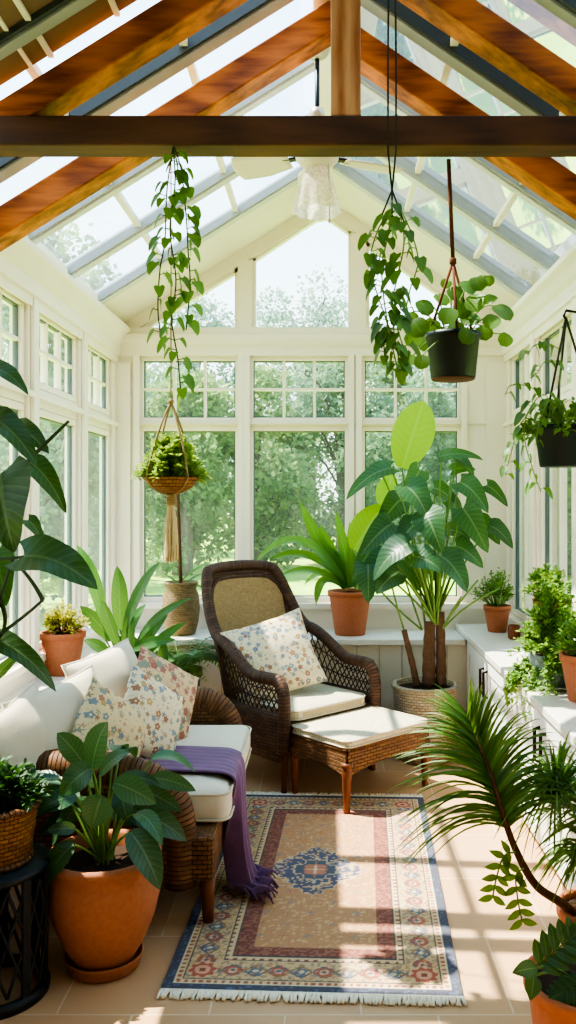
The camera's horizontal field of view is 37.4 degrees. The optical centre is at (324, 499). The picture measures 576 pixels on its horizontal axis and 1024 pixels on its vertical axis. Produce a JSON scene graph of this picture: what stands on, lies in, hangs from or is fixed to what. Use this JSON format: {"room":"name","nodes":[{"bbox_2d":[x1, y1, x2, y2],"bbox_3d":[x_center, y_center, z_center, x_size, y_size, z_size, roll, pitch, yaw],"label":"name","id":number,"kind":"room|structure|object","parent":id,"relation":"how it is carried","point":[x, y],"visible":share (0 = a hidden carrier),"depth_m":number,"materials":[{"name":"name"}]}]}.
{"room":"sunroom","nodes":[
{"label":"sunroom","id":0,"kind":"room"},
{"bbox_2d":[0,297,118,699],"bbox_3d":[-1.486,0.175,2.660,0.155,2.750,6.720,0,0,0],"label":"window frame","id":1,"kind":"structure","parent":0,"point":[18,676],"depth_m":4.65,"materials":[{"name":"white paint"}]},
{"bbox_2d":[0,287,23,379],"bbox_3d":[-1.494,-0.775,3.765,0.060,0.406,0.746,0,0,0],"label":"window","id":2,"kind":"structure","parent":1,"relation":"in","point":[16,335],"depth_m":4.09,"materials":[{"name":"white paint"}]},
{"bbox_2d":[0,397,23,662],"bbox_3d":[-1.494,0.150,3.765,0.060,1.236,0.746,0,0,0],"label":"window","id":3,"kind":"structure","parent":1,"relation":"in","point":[17,596],"depth_m":4.10,"materials":[{"name":"white paint"}]},
{"bbox_2d":[8,884,20,921],"bbox_3d":[-1.302,1.240,2.600,0.284,0.620,6.600,0,0,0],"label":"trim","id":4,"kind":"structure","parent":1,"relation":"attached to","point":[12,891],"depth_m":3.17,"materials":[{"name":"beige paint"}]},
{"bbox_2d":[0,639,111,709],"bbox_3d":[-1.290,0.910,2.365,0.319,0.040,6.130,0,0,0],"label":"trim","id":5,"kind":"structure","parent":1,"relation":"attached to","point":[86,652],"depth_m":4.14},
{"bbox_2d":[0,359,97,691],"bbox_3d":[-1.124,0.203,2.867,0.529,1.375,0.549,0,0,-38],"label":"plant","id":6,"kind":"object","parent":5,"relation":"on","point":[43,552],"visible":1,"depth_m":2.85,"materials":[{"name":"plant"}]},
{"bbox_2d":[39,599,90,676],"bbox_3d":[-1.330,0.699,4.371,0.261,0.381,0.305,0,0,0],"label":"potted shrub","id":7,"kind":"object","parent":5,"relation":"on","point":[62,645],"visible":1,"depth_m":4.29,"materials":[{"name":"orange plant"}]},
{"bbox_2d":[39,628,85,676],"bbox_3d":[-1.345,0.782,4.360,0.232,0.215,0.232,0,0,0],"label":"pot","id":8,"kind":"object","parent":7,"relation":"attached to","point":[61,646],"depth_m":4.28,"materials":[{"name":"ceramic"}]},
{"bbox_2d":[39,312,75,402],"bbox_3d":[-1.494,-0.775,4.635,0.060,0.406,0.746,0,0,0],"label":"window","id":9,"kind":"structure","parent":1,"relation":"in","point":[45,322],"depth_m":4.74,"materials":[{"name":"white paint"}]},
{"bbox_2d":[39,409,75,648],"bbox_3d":[-1.494,0.150,4.635,0.060,1.236,0.746,0,0,0],"label":"window","id":10,"kind":"structure","parent":1,"relation":"in","point":[70,429],"depth_m":4.97,"materials":[{"name":"white paint"}]},
{"bbox_2d":[0,236,129,361],"bbox_3d":[-1.394,-1.067,2.599,0.100,0.235,6.598,0,0,0],"label":"trim","id":11,"kind":"structure","parent":1,"relation":"attached to","point":[26,272],"depth_m":4.45,"materials":[{"name":"white paint"}]},
{"bbox_2d":[88,425,108,610],"bbox_3d":[-1.494,0.150,5.455,0.060,1.236,0.646,0,0,0],"label":"window","id":12,"kind":"structure","parent":1,"relation":"in","point":[104,434],"depth_m":5.74,"materials":[{"name":"white paint"}]},
{"bbox_2d":[88,344,108,415],"bbox_3d":[-1.494,-0.775,5.455,0.060,0.406,0.646,0,0,0],"label":"window","id":13,"kind":"structure","parent":1,"relation":"in","point":[103,382],"depth_m":5.54,"materials":[{"name":"white paint"}]},
{"bbox_2d":[0,741,567,1023],"bbox_3d":[-0.097,1.610,2.675,2.994,0.120,6.750,0,0,0],"label":"floor","id":14,"kind":"structure","parent":0,"point":[487,952],"depth_m":2.93,"materials":[{"name":"tile"}]},
{"bbox_2d":[0,842,50,1019],"bbox_3d":[-1.040,1.344,2.680,0.340,0.412,0.340,0,0,0],"label":"side table","id":15,"kind":"object","parent":14,"relation":"on","point":[29,875],"visible":0.96,"depth_m":2.61,"materials":[{"name":"black metal"}]},
{"bbox_2d":[0,753,52,872],"bbox_3d":[-1.024,0.965,2.682,0.331,0.346,0.348,0,0,0],"label":"basket planter","id":16,"kind":"object","parent":15,"relation":"on","point":[21,795],"visible":1,"depth_m":2.64,"materials":[{"name":"brown wicker"}]},
{"bbox_2d":[0,791,37,866],"bbox_3d":[-1.040,1.043,2.680,0.272,0.190,0.272,0,0,0],"label":"basket","id":17,"kind":"object","parent":16,"relation":"attached to","point":[17,821],"depth_m":2.61,"materials":[{"name":"brown wicker"}]},
{"bbox_2d":[35,722,195,982],"bbox_3d":[-0.740,1.122,2.864,0.610,0.856,0.471,0,0,0],"label":"potted plant","id":18,"kind":"object","parent":14,"relation":"on","point":[105,883],"visible":0.97,"depth_m":2.72,"materials":[{"name":"ceramic"}]},
{"bbox_2d":[49,829,161,970],"bbox_3d":[-0.735,1.347,2.830,0.376,0.364,0.376,0,0,0],"label":"pot","id":19,"kind":"object","parent":18,"relation":"attached to","point":[102,907],"depth_m":2.69,"materials":[{"name":"ceramic"}]},
{"bbox_2d":[77,545,190,660],"bbox_3d":[-1.032,0.897,4.580,0.639,1.305,0.364,0,0,0],"label":"plant","id":20,"kind":"object","parent":14,"relation":"on","point":[126,615],"visible":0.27,"depth_m":4.59,"materials":[{"name":"plant"}]},
{"bbox_2d":[33,686,242,923],"bbox_3d":[-0.753,1.230,3.669,0.707,0.641,1.262,0,0,0],"label":"wicker sofa","id":21,"kind":"object","parent":14,"relation":"on","point":[185,863],"visible":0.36,"depth_m":3.06,"materials":[{"name":"brown wicker"}]},
{"bbox_2d":[0,681,45,769],"bbox_3d":[-1.101,0.890,3.100,0.177,0.411,0.433,0,0,25],"label":"cushion","id":22,"kind":"object","parent":21,"relation":"on","point":[22,724],"visible":0.49,"depth_m":3.05,"materials":[{"name":"fabric"}]},
{"bbox_2d":[175,772,234,822],"bbox_3d":[-0.710,1.143,3.425,0.714,0.140,0.494,0,0,0],"label":"seat cushion","id":23,"kind":"object","parent":21,"relation":"on","point":[212,797],"visible":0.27,"depth_m":3.20,"materials":[{"name":"fabric"}]},
{"bbox_2d":[1,664,97,750],"bbox_3d":[-0.990,0.895,3.270,0.222,0.445,0.515,0,0,28],"label":"cushion","id":24,"kind":"object","parent":23,"relation":"on","point":[60,708],"visible":0.24,"depth_m":3.20,"materials":[{"name":"fabric"}]},
{"bbox_2d":[71,676,145,756],"bbox_3d":[-0.834,0.915,3.289,0.163,0.472,0.487,0,0,25],"label":"cushion","id":25,"kind":"object","parent":23,"relation":"on","point":[126,724],"visible":0.6,"depth_m":3.25,"materials":[{"name":"fabric"}]},
{"bbox_2d":[124,664,182,757],"bbox_3d":[-0.722,0.915,3.549,0.167,0.463,0.480,0,0,27],"label":"cushion","id":26,"kind":"object","parent":23,"relation":"on","point":[161,707],"visible":0.62,"depth_m":3.51,"materials":[{"name":"fabric"}]},
{"bbox_2d":[139,745,278,903],"bbox_3d":[-0.499,1.292,3.451,0.709,0.487,0.360,0,0,11],"label":"throw blanket","id":27,"kind":"object","parent":23,"relation":"on","point":[243,875],"visible":0.85,"depth_m":3.34,"materials":[{"name":"purple fabric"}]},
{"bbox_2d":[176,725,251,768],"bbox_3d":[-0.710,1.143,3.913,0.714,0.140,0.489,0,0,0],"label":"seat cushion","id":28,"kind":"object","parent":21,"relation":"on","point":[237,737],"visible":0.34,"depth_m":3.88,"materials":[{"name":"fabric"}]},
{"bbox_2d":[61,638,137,699],"bbox_3d":[-0.966,0.875,3.860,0.221,0.425,0.503,0,0,24],"label":"cushion","id":29,"kind":"object","parent":28,"relation":"on","point":[112,667],"visible":0.3,"depth_m":3.81,"materials":[{"name":"fabric"}]},
{"bbox_2d":[136,644,198,740],"bbox_3d":[-0.735,0.900,3.840,0.510,0.500,0.188,0,0,-44],"label":"cushion","id":30,"kind":"object","parent":28,"relation":"on","point":[184,684],"visible":0.44,"depth_m":3.85,"materials":[{"name":"fabric"}]},
{"bbox_2d":[153,635,237,685],"bbox_3d":[-0.853,1.178,5.018,0.676,0.743,0.670,0,0,43],"label":"potted fern","id":31,"kind":"object","parent":14,"relation":"on","point":[186,661],"visible":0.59,"depth_m":4.88,"materials":[{"name":"green plant"}]},
{"bbox_2d":[201,560,380,793],"bbox_3d":[-0.261,0.964,4.995,0.783,1.173,0.944,0,0,-43],"label":"wicker armchair","id":32,"kind":"object","parent":14,"relation":"on","point":[236,594],"visible":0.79,"depth_m":5.00,"materials":[{"name":"wicker"}]},
{"bbox_2d":[236,683,365,720],"bbox_3d":[-0.140,1.137,4.883,0.594,0.073,0.554,0,0,-43],"label":"seat pad","id":33,"kind":"object","parent":32,"relation":"on","point":[318,699],"visible":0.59,"depth_m":4.74,"materials":[{"name":"white fabric"}]},
{"bbox_2d":[220,607,327,705],"bbox_3d":[-0.290,0.895,4.853,0.588,0.522,0.249,0,0,-21],"label":"cushion","id":34,"kind":"object","parent":33,"relation":"on","point":[281,645],"visible":0.76,"depth_m":4.81,"materials":[{"name":"fabric"}]},
{"bbox_2d":[156,791,467,1006],"bbox_3d":[-0.002,1.544,3.545,0.961,0.011,1.872,0,0,3],"label":"area rug","id":35,"kind":"object","parent":14,"relation":"on","point":[343,921],"visible":0.88,"depth_m":3.12,"materials":[{"name":"fabric"}]},
{"bbox_2d":[289,729,429,813],"bbox_3d":[0.190,1.383,4.528,0.650,0.323,0.448,0,0,-43],"label":"wicker ottoman","id":36,"kind":"object","parent":14,"relation":"on","point":[347,762],"visible":0.71,"depth_m":4.33,"materials":[{"name":"brown wicker"}]},
{"bbox_2d":[292,706,427,748],"bbox_3d":[0.190,1.197,4.528,0.639,0.048,0.444,0,0,-43],"label":"seat pad","id":37,"kind":"object","parent":36,"relation":"on","point":[367,725],"visible":0.95,"depth_m":4.43,"materials":[{"name":"white fabric"}]},
{"bbox_2d":[346,401,512,765],"bbox_3d":[0.626,0.466,5.057,0.999,2.169,0.540,0,0,0],"label":"potted plant","id":38,"kind":"object","parent":14,"relation":"on","point":[378,569],"visible":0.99,"depth_m":5.07,"materials":[{"name":"plant"}]},
{"bbox_2d":[393,677,456,765],"bbox_3d":[0.600,1.325,5.100,0.392,0.450,0.392,0,0,0],"label":"basket","id":39,"kind":"object","parent":38,"relation":"on","point":[407,692],"depth_m":4.96,"materials":[{"name":"beige wicker"}]},
{"bbox_2d":[385,679,575,929],"bbox_3d":[0.684,1.064,2.746,1.000,0.972,0.465,0,0,0],"label":"potted palm","id":40,"kind":"object","parent":14,"relation":"on","point":[556,786],"visible":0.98,"depth_m":2.68,"materials":[{"name":"plant"}]},
{"bbox_2d":[556,888,575,924],"bbox_3d":[0.885,1.430,2.740,0.273,0.240,0.273,0,0,0],"label":"pot","id":41,"kind":"object","parent":40,"relation":"on","point":[570,912],"depth_m":2.72,"materials":[{"name":"ceramic"}]},
{"bbox_2d":[467,641,512,764],"bbox_3d":[1.044,1.220,4.798,0.333,0.660,1.315,0,0,0],"label":"base cabinet","id":42,"kind":"object","parent":14,"relation":"on","point":[479,669],"visible":0.23,"depth_m":4.74,"materials":[{"name":"paint"}]},
{"bbox_2d":[512,916,575,1023],"bbox_3d":[0.659,1.287,2.154,0.313,0.526,0.347,0,0,22],"label":"plant","id":43,"kind":"object","parent":14,"relation":"on","point":[549,975],"visible":1,"depth_m":2.09,"materials":[{"name":"green plant"}]},
{"bbox_2d":[513,691,575,889],"bbox_3d":[1.044,1.220,3.540,0.333,0.660,1.180,0,0,0],"label":"base cabinet","id":44,"kind":"object","parent":14,"relation":"on","point":[542,722],"visible":0.38,"depth_m":3.55,"materials":[{"name":"paint"}]},
{"bbox_2d":[455,624,575,747],"bbox_3d":[1.054,0.870,4.389,0.319,0.040,2.918,0,0,0],"label":"countertop","id":45,"kind":"structure","parent":44,"relation":"on","point":[558,710],"depth_m":4.33,"materials":[{"name":"stone"}]},
{"bbox_2d":[470,567,514,632],"bbox_3d":[1.086,0.642,5.500,0.321,0.417,0.303,0,0,30],"label":"potted shrub","id":46,"kind":"object","parent":45,"relation":"on","point":[496,614],"visible":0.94,"depth_m":5.45,"materials":[{"name":"green plant"}]},
{"bbox_2d":[483,604,510,632],"bbox_3d":[1.113,0.765,5.500,0.178,0.170,0.178,0,0,0],"label":"pot","id":47,"kind":"object","parent":46,"relation":"on","point":[496,615],"depth_m":5.44,"materials":[{"name":"ceramic"}]},
{"bbox_2d":[507,624,520,639],"bbox_3d":[1.156,0.807,5.200,0.080,0.085,0.080,0,0,0],"label":"pot","id":48,"kind":"object","parent":45,"relation":"on","point":[511,629],"visible":0.82,"depth_m":5.17,"materials":[{"name":"red ceramic"}]},
{"bbox_2d":[496,575,575,721],"bbox_3d":[1.010,0.661,3.905,0.436,0.631,0.466,0,0,-7],"label":"fern","id":49,"kind":"object","parent":45,"relation":"on","point":[544,667],"visible":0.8,"depth_m":3.85,"materials":[{"name":"green plant"}]},
{"bbox_2d":[527,649,565,687],"bbox_3d":[1.060,0.775,3.900,0.260,0.150,0.260,0,0,0],"label":"pot","id":50,"kind":"object","parent":49,"relation":"on","point":[536,660],"depth_m":3.81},
{"bbox_2d":[519,563,568,632],"bbox_3d":[1.123,0.583,4.322,0.284,0.534,0.281,0,0,-26],"label":"potted shrub","id":51,"kind":"object","parent":45,"relation":"on","point":[549,575],"visible":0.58,"depth_m":4.29,"materials":[{"name":"green plant"}]},
{"bbox_2d":[549,619,575,702],"bbox_3d":[1.087,0.669,3.612,0.276,0.362,0.312,0,0,0],"label":"terracotta pot","id":52,"kind":"object","parent":45,"relation":"on","point":[567,657],"visible":1,"depth_m":3.57,"materials":[{"name":"ceramic"}]},
{"bbox_2d":[0,0,575,355],"bbox_3d":[-0.062,-1.588,2.640,3.244,1.144,6.920,0,0,0],"label":"ceiling","id":53,"kind":"structure","parent":0,"point":[504,230],"depth_m":4.32,"materials":[{"name":"glass"}]},
{"bbox_2d":[0,0,136,85],"bbox_3d":[-0.595,-1.733,2.510,1.130,0.704,0.780,0,0,0],"label":"blind","id":54,"kind":"object","parent":53,"relation":"attached to","point":[12,12],"visible":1,"depth_m":2.83,"materials":[{"name":"beige paint"}]},
{"bbox_2d":[0,0,575,156],"bbox_3d":[-0.092,-1.561,2.947,2.704,1.010,0.125,0,0,0],"label":"roof truss","id":55,"kind":"object","parent":53,"relation":"attached to","point":[33,122],"visible":1,"depth_m":2.89,"materials":[{"name":"brown wood"}]},
{"bbox_2d":[131,162,212,562],"bbox_3d":[-0.551,-0.492,3.031,0.281,1.431,0.265,0,0,-21],"label":"hanging planter","id":56,"kind":"object","parent":55,"relation":"hanging from","point":[162,474],"visible":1,"depth_m":3.00,"materials":[{"name":"wicker"}]},
{"bbox_2d":[142,476,198,493],"bbox_3d":[-0.549,-0.052,3.030,0.206,0.061,0.206,0,0,0],"label":"bowl","id":57,"kind":"object","parent":56,"relation":"on","point":[164,484],"depth_m":2.96,"materials":[{"name":"brown wicker"}]},
{"bbox_2d":[146,146,203,410],"bbox_3d":[-0.509,-0.755,2.886,0.195,0.916,0.116,0,0,-11],"label":"trailing vine","id":58,"kind":"object","parent":55,"relation":"hanging from","point":[182,177],"visible":1,"depth_m":2.88,"materials":[{"name":"green plant"}]},
{"bbox_2d":[404,159,513,382],"bbox_3d":[0.483,-0.821,3.052,0.407,0.779,0.219,0,0,0],"label":"hanging planter","id":59,"kind":"object","parent":55,"relation":"hanging from","point":[452,357],"visible":0.98,"depth_m":3.00,"materials":[{"name":"plant"}]},
{"bbox_2d":[431,376,474,382],"bbox_3d":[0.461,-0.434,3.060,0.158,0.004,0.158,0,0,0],"label":"drip tray","id":60,"kind":"object","parent":59,"relation":"on","point":[442,379],"depth_m":3.04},
{"bbox_2d":[0,0,575,251],"bbox_3d":[-0.077,-1.522,3.500,2.674,1.037,0.120,0,0,0],"label":"rafters","id":61,"kind":"object","parent":53,"relation":"attached to","point":[308,36],"visible":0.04,"depth_m":3.44,"materials":[{"name":"brown wood"}]},
{"bbox_2d":[231,47,401,223],"bbox_3d":[-0.037,-1.625,3.820,0.776,0.820,0.762,0,0,0],"label":"ceiling fan","id":62,"kind":"object","parent":53,"relation":"hanging from","point":[317,199],"visible":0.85,"depth_m":3.80,"materials":[{"name":"metal"}]},
{"bbox_2d":[358,0,432,385],"bbox_3d":[0.235,-1.162,2.816,0.253,1.576,0.150,0,0,0],"label":"trailing vine","id":63,"kind":"object","parent":53,"relation":"hanging from","point":[387,337],"visible":1,"depth_m":2.80,"materials":[{"name":"plant"}]},
{"bbox_2d":[116,209,505,642],"bbox_3d":[-0.097,-0.275,5.935,2.894,3.650,0.170,0,0,0],"label":"window frame","id":64,"kind":"structure","parent":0,"point":[483,399],"depth_m":5.89,"materials":[{"name":"white paint"}]},
{"bbox_2d":[140,356,237,421],"bbox_3d":[-0.944,-0.772,5.950,0.709,0.466,0.060,0,0,0],"label":"window","id":65,"kind":"structure","parent":64,"relation":"in","point":[143,359],"depth_m":5.92,"materials":[{"name":"white paint"}]},
{"bbox_2d":[140,426,237,601],"bbox_3d":[-0.944,0.097,5.950,0.709,1.226,0.060,0,0,0],"label":"window","id":66,"kind":"structure","parent":64,"relation":"in","point":[143,429],"depth_m":5.92,"materials":[{"name":"white paint"}]},
{"bbox_2d":[143,267,237,326],"bbox_3d":[-0.959,-1.396,5.950,0.761,0.497,0.060,0,0,0],"label":"window","id":67,"kind":"structure","parent":64,"relation":"in","point":[234,272],"depth_m":5.92,"materials":[{"name":"white paint"}]},
{"bbox_2d":[100,628,465,644],"bbox_3d":[-0.275,0.910,5.666,2.349,0.040,0.472,0,0,0],"label":"trim","id":68,"kind":"structure","parent":64,"relation":"attached to","point":[373,636],"depth_m":5.50,"materials":[{"name":"wood"}]},
{"bbox_2d":[162,494,213,635],"bbox_3d":[-0.925,0.300,5.619,0.323,1.180,0.250,0,0,35],"label":"woven vase","id":69,"kind":"object","parent":68,"relation":"on","point":[188,612],"visible":0.85,"depth_m":5.56,"materials":[{"name":"wicker"}]},
{"bbox_2d":[257,502,369,635],"bbox_3d":[-0.026,0.451,5.618,0.902,0.877,0.302,0,0,-6],"label":"plant","id":70,"kind":"object","parent":68,"relation":"on","point":[349,608],"visible":0.83,"depth_m":5.57,"materials":[{"name":"green plant"}]},
{"bbox_2d":[250,356,347,421],"bbox_3d":[-0.180,-0.772,5.950,0.709,0.466,0.060,0,0,0],"label":"window","id":71,"kind":"structure","parent":64,"relation":"in","point":[253,359],"depth_m":5.92,"materials":[{"name":"white paint"}]},
{"bbox_2d":[250,426,347,601],"bbox_3d":[-0.180,0.097,5.950,0.709,1.226,0.060,0,0,0],"label":"window","id":72,"kind":"structure","parent":64,"relation":"in","point":[253,429],"depth_m":5.92,"materials":[{"name":"white paint"}]},
{"bbox_2d":[250,219,354,326],"bbox_3d":[-0.160,-1.581,5.950,0.744,0.866,0.060,0,0,0],"label":"window","id":73,"kind":"structure","parent":64,"relation":"in","point":[334,222],"depth_m":5.92,"materials":[{"name":"white paint"}]},
{"bbox_2d":[120,327,501,355],"bbox_3d":[-0.097,-1.097,5.870,2.690,0.193,0.060,0,0,0],"label":"trim","id":74,"kind":"structure","parent":64,"relation":"attached to","point":[211,341],"depth_m":5.87,"materials":[{"name":"white paint"}]},
{"bbox_2d":[168,643,466,711],"bbox_3d":[-0.120,1.240,5.683,2.080,0.620,0.434,0,0,0],"label":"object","id":75,"kind":"structure","parent":64,"relation":"attached to","point":[392,662],"depth_m":5.47,"materials":[{"name":"beige paint"}]},
{"bbox_2d":[362,356,460,421],"bbox_3d":[0.600,-0.772,5.950,0.716,0.466,0.060,0,0,0],"label":"window","id":76,"kind":"structure","parent":64,"relation":"in","point":[365,359],"depth_m":5.93,"materials":[{"name":"white paint"}]},
{"bbox_2d":[362,426,460,601],"bbox_3d":[0.600,0.097,5.950,0.716,1.226,0.060,0,0,0],"label":"window","id":77,"kind":"structure","parent":64,"relation":"in","point":[365,429],"depth_m":5.92,"materials":[{"name":"white paint"}]},
{"bbox_2d":[366,241,483,326],"bbox_3d":[0.743,-1.487,5.950,0.967,0.679,0.060,0,0,0],"label":"window","id":78,"kind":"structure","parent":64,"relation":"in","point":[404,270],"depth_m":5.92,"materials":[{"name":"white paint"}]},
{"bbox_2d":[503,297,575,639],"bbox_3d":[1.292,0.175,2.660,0.155,2.750,6.720,0,0,0],"label":"window frame","id":79,"kind":"structure","parent":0,"point":[535,358],"depth_m":5.03,"materials":[{"name":"white paint"}]},
{"bbox_2d":[512,431,529,620],"bbox_3d":[1.300,0.150,5.455,0.060,1.236,0.646,0,0,0],"label":"window","id":80,"kind":"structure","parent":79,"relation":"in","point":[520,500],"depth_m":5.65,"materials":[{"name":"white paint"}]},
{"bbox_2d":[512,345,529,415],"bbox_3d":[1.300,-0.775,5.455,0.060,0.406,0.646,0,0,0],"label":"window","id":81,"kind":"structure","parent":79,"relation":"in","point":[520,369],"depth_m":5.62,"materials":[{"name":"white paint"}]},
{"bbox_2d":[493,242,575,361],"bbox_3d":[1.200,-1.067,2.599,0.100,0.235,6.598,0,0,0],"label":"trim","id":82,"kind":"structure","parent":79,"relation":"attached to","point":[543,306],"depth_m":4.68,"materials":[{"name":"white paint"}]},
{"bbox_2d":[500,309,575,499],"bbox_3d":[1.109,-0.523,3.943,0.504,1.046,0.479,0,0,33],"label":"hanging planter","id":83,"kind":"object","parent":79,"relation":"hanging from","point":[555,439],"visible":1,"depth_m":3.86,"materials":[{"name":"plant"}]},
{"bbox_2d":[541,412,571,629],"bbox_3d":[1.300,0.150,4.635,0.060,1.236,0.746,0,0,0],"label":"window","id":84,"kind":"structure","parent":79,"relation":"in","point":[556,514],"depth_m":4.75,"materials":[{"name":"white paint"}]},
{"bbox_2d":[541,313,571,399],"bbox_3d":[1.300,-0.775,4.635,0.060,0.406,0.746,0,0,0],"label":"window","id":85,"kind":"structure","parent":79,"relation":"in","point":[552,336],"depth_m":4.75,"materials":[{"name":"white paint"}]},
{"label":"outside","id":86,"kind":"structure","parent":0,"visible":0},
{"bbox_2d":[0,517,454,655],"bbox_3d":[0.000,1.950,40.000,120.000,0.200,100.000,0,0,0],"label":"ground","id":87,"kind":"structure","parent":86,"point":[296,580],"depth_m":18.61,"materials":[{"name":"green plant"}]},
{"bbox_2d":[0,222,112,616],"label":"windows","id":88,"kind":"structure","parent":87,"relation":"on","point":[50,512],"depth_m":13.26,"materials":[{"name":"glass"}]},
{"bbox_2d":[2,247,154,586],"bbox_3d":[-5.882,-1.726,18.514,4.223,7.187,3.871,0,0,33],"label":"tree","id":89,"kind":"object","parent":87,"relation":"on","point":[149,394],"visible":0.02,"depth_m":18.18,"materials":[{"name":"green plant"}]},
{"bbox_2d":[91,363,163,560],"bbox_3d":[-5.905,-1.433,23.943,4.322,6.604,3.764,0,0,3],"label":"tree","id":90,"kind":"object","parent":87,"relation":"on","point":[147,449],"visible":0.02,"depth_m":24.21,"materials":[{"name":"green plant"}]},
{"bbox_2d":[146,364,233,576],"bbox_3d":[-3.464,-0.693,20.909,3.108,5.176,3.426,0,0,0],"label":"tree","id":91,"kind":"object","parent":87,"relation":"on","point":[199,507],"visible":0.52,"depth_m":20.50,"materials":[{"name":"green plant"}]},
{"bbox_2d":[146,293,256,554],"bbox_3d":[-4.793,-2.676,29.048,5.048,9.079,4.391,0,0,0],"label":"tree","id":92,"kind":"object","parent":87,"relation":"on","point":[215,322],"visible":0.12,"depth_m":28.57,"materials":[{"name":"green plant"}]},
{"bbox_2d":[200,363,326,569],"bbox_3d":[-1.965,-0.872,22.884,4.023,5.545,3.815,0,0,0],"label":"tree","id":93,"kind":"object","parent":87,"relation":"on","point":[279,494],"visible":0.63,"depth_m":22.27,"materials":[{"name":"green plant"}]},
{"bbox_2d":[232,264,377,549],"bbox_3d":[-0.640,-3.461,30.884,5.657,10.647,5.915,0,0,0],"label":"tree","id":94,"kind":"object","parent":87,"relation":"on","point":[324,315],"visible":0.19,"depth_m":30.85,"materials":[{"name":"green plant"}]},
{"bbox_2d":[269,363,405,558],"bbox_3d":[0.576,-1.289,24.447,3.534,6.317,4.122,0,0,33],"label":"tree","id":95,"kind":"object","parent":87,"relation":"on","point":[332,404],"visible":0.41,"depth_m":24.09,"materials":[{"name":"green plant"}]},
{"bbox_2d":[366,363,436,497],"bbox_3d":[2.493,-1.872,28.073,3.641,7.478,4.166,0,0,0],"label":"tree","id":96,"kind":"object","parent":87,"relation":"on","point":[389,380],"visible":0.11,"depth_m":27.58,"materials":[{"name":"green plant"}]},
{"bbox_2d":[366,370,454,559],"bbox_3d":[2.200,-0.691,21.451,3.236,5.132,2.595,0,0,-29],"label":"tree","id":97,"kind":"object","parent":87,"relation":"on","point":[436,400],"visible":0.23,"depth_m":21.18,"materials":[{"name":"green plant"}]},
{"bbox_2d":[406,365,454,514],"bbox_3d":[4.279,-1.439,25.099,3.685,6.818,4.605,0,0,23],"label":"tree","id":98,"kind":"object","parent":87,"relation":"on","point":[445,385],"visible":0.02,"depth_m":24.13,"materials":[{"name":"green plant"}]},
{"bbox_2d":[446,325,478,490],"bbox_3d":[5.124,-1.968,20.607,4.080,7.670,3.920,0,0,-45],"label":"tree","id":99,"kind":"object","parent":87,"relation":"on","point":[478,325],"visible":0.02,"depth_m":20.68,"materials":[{"name":"green plant"}]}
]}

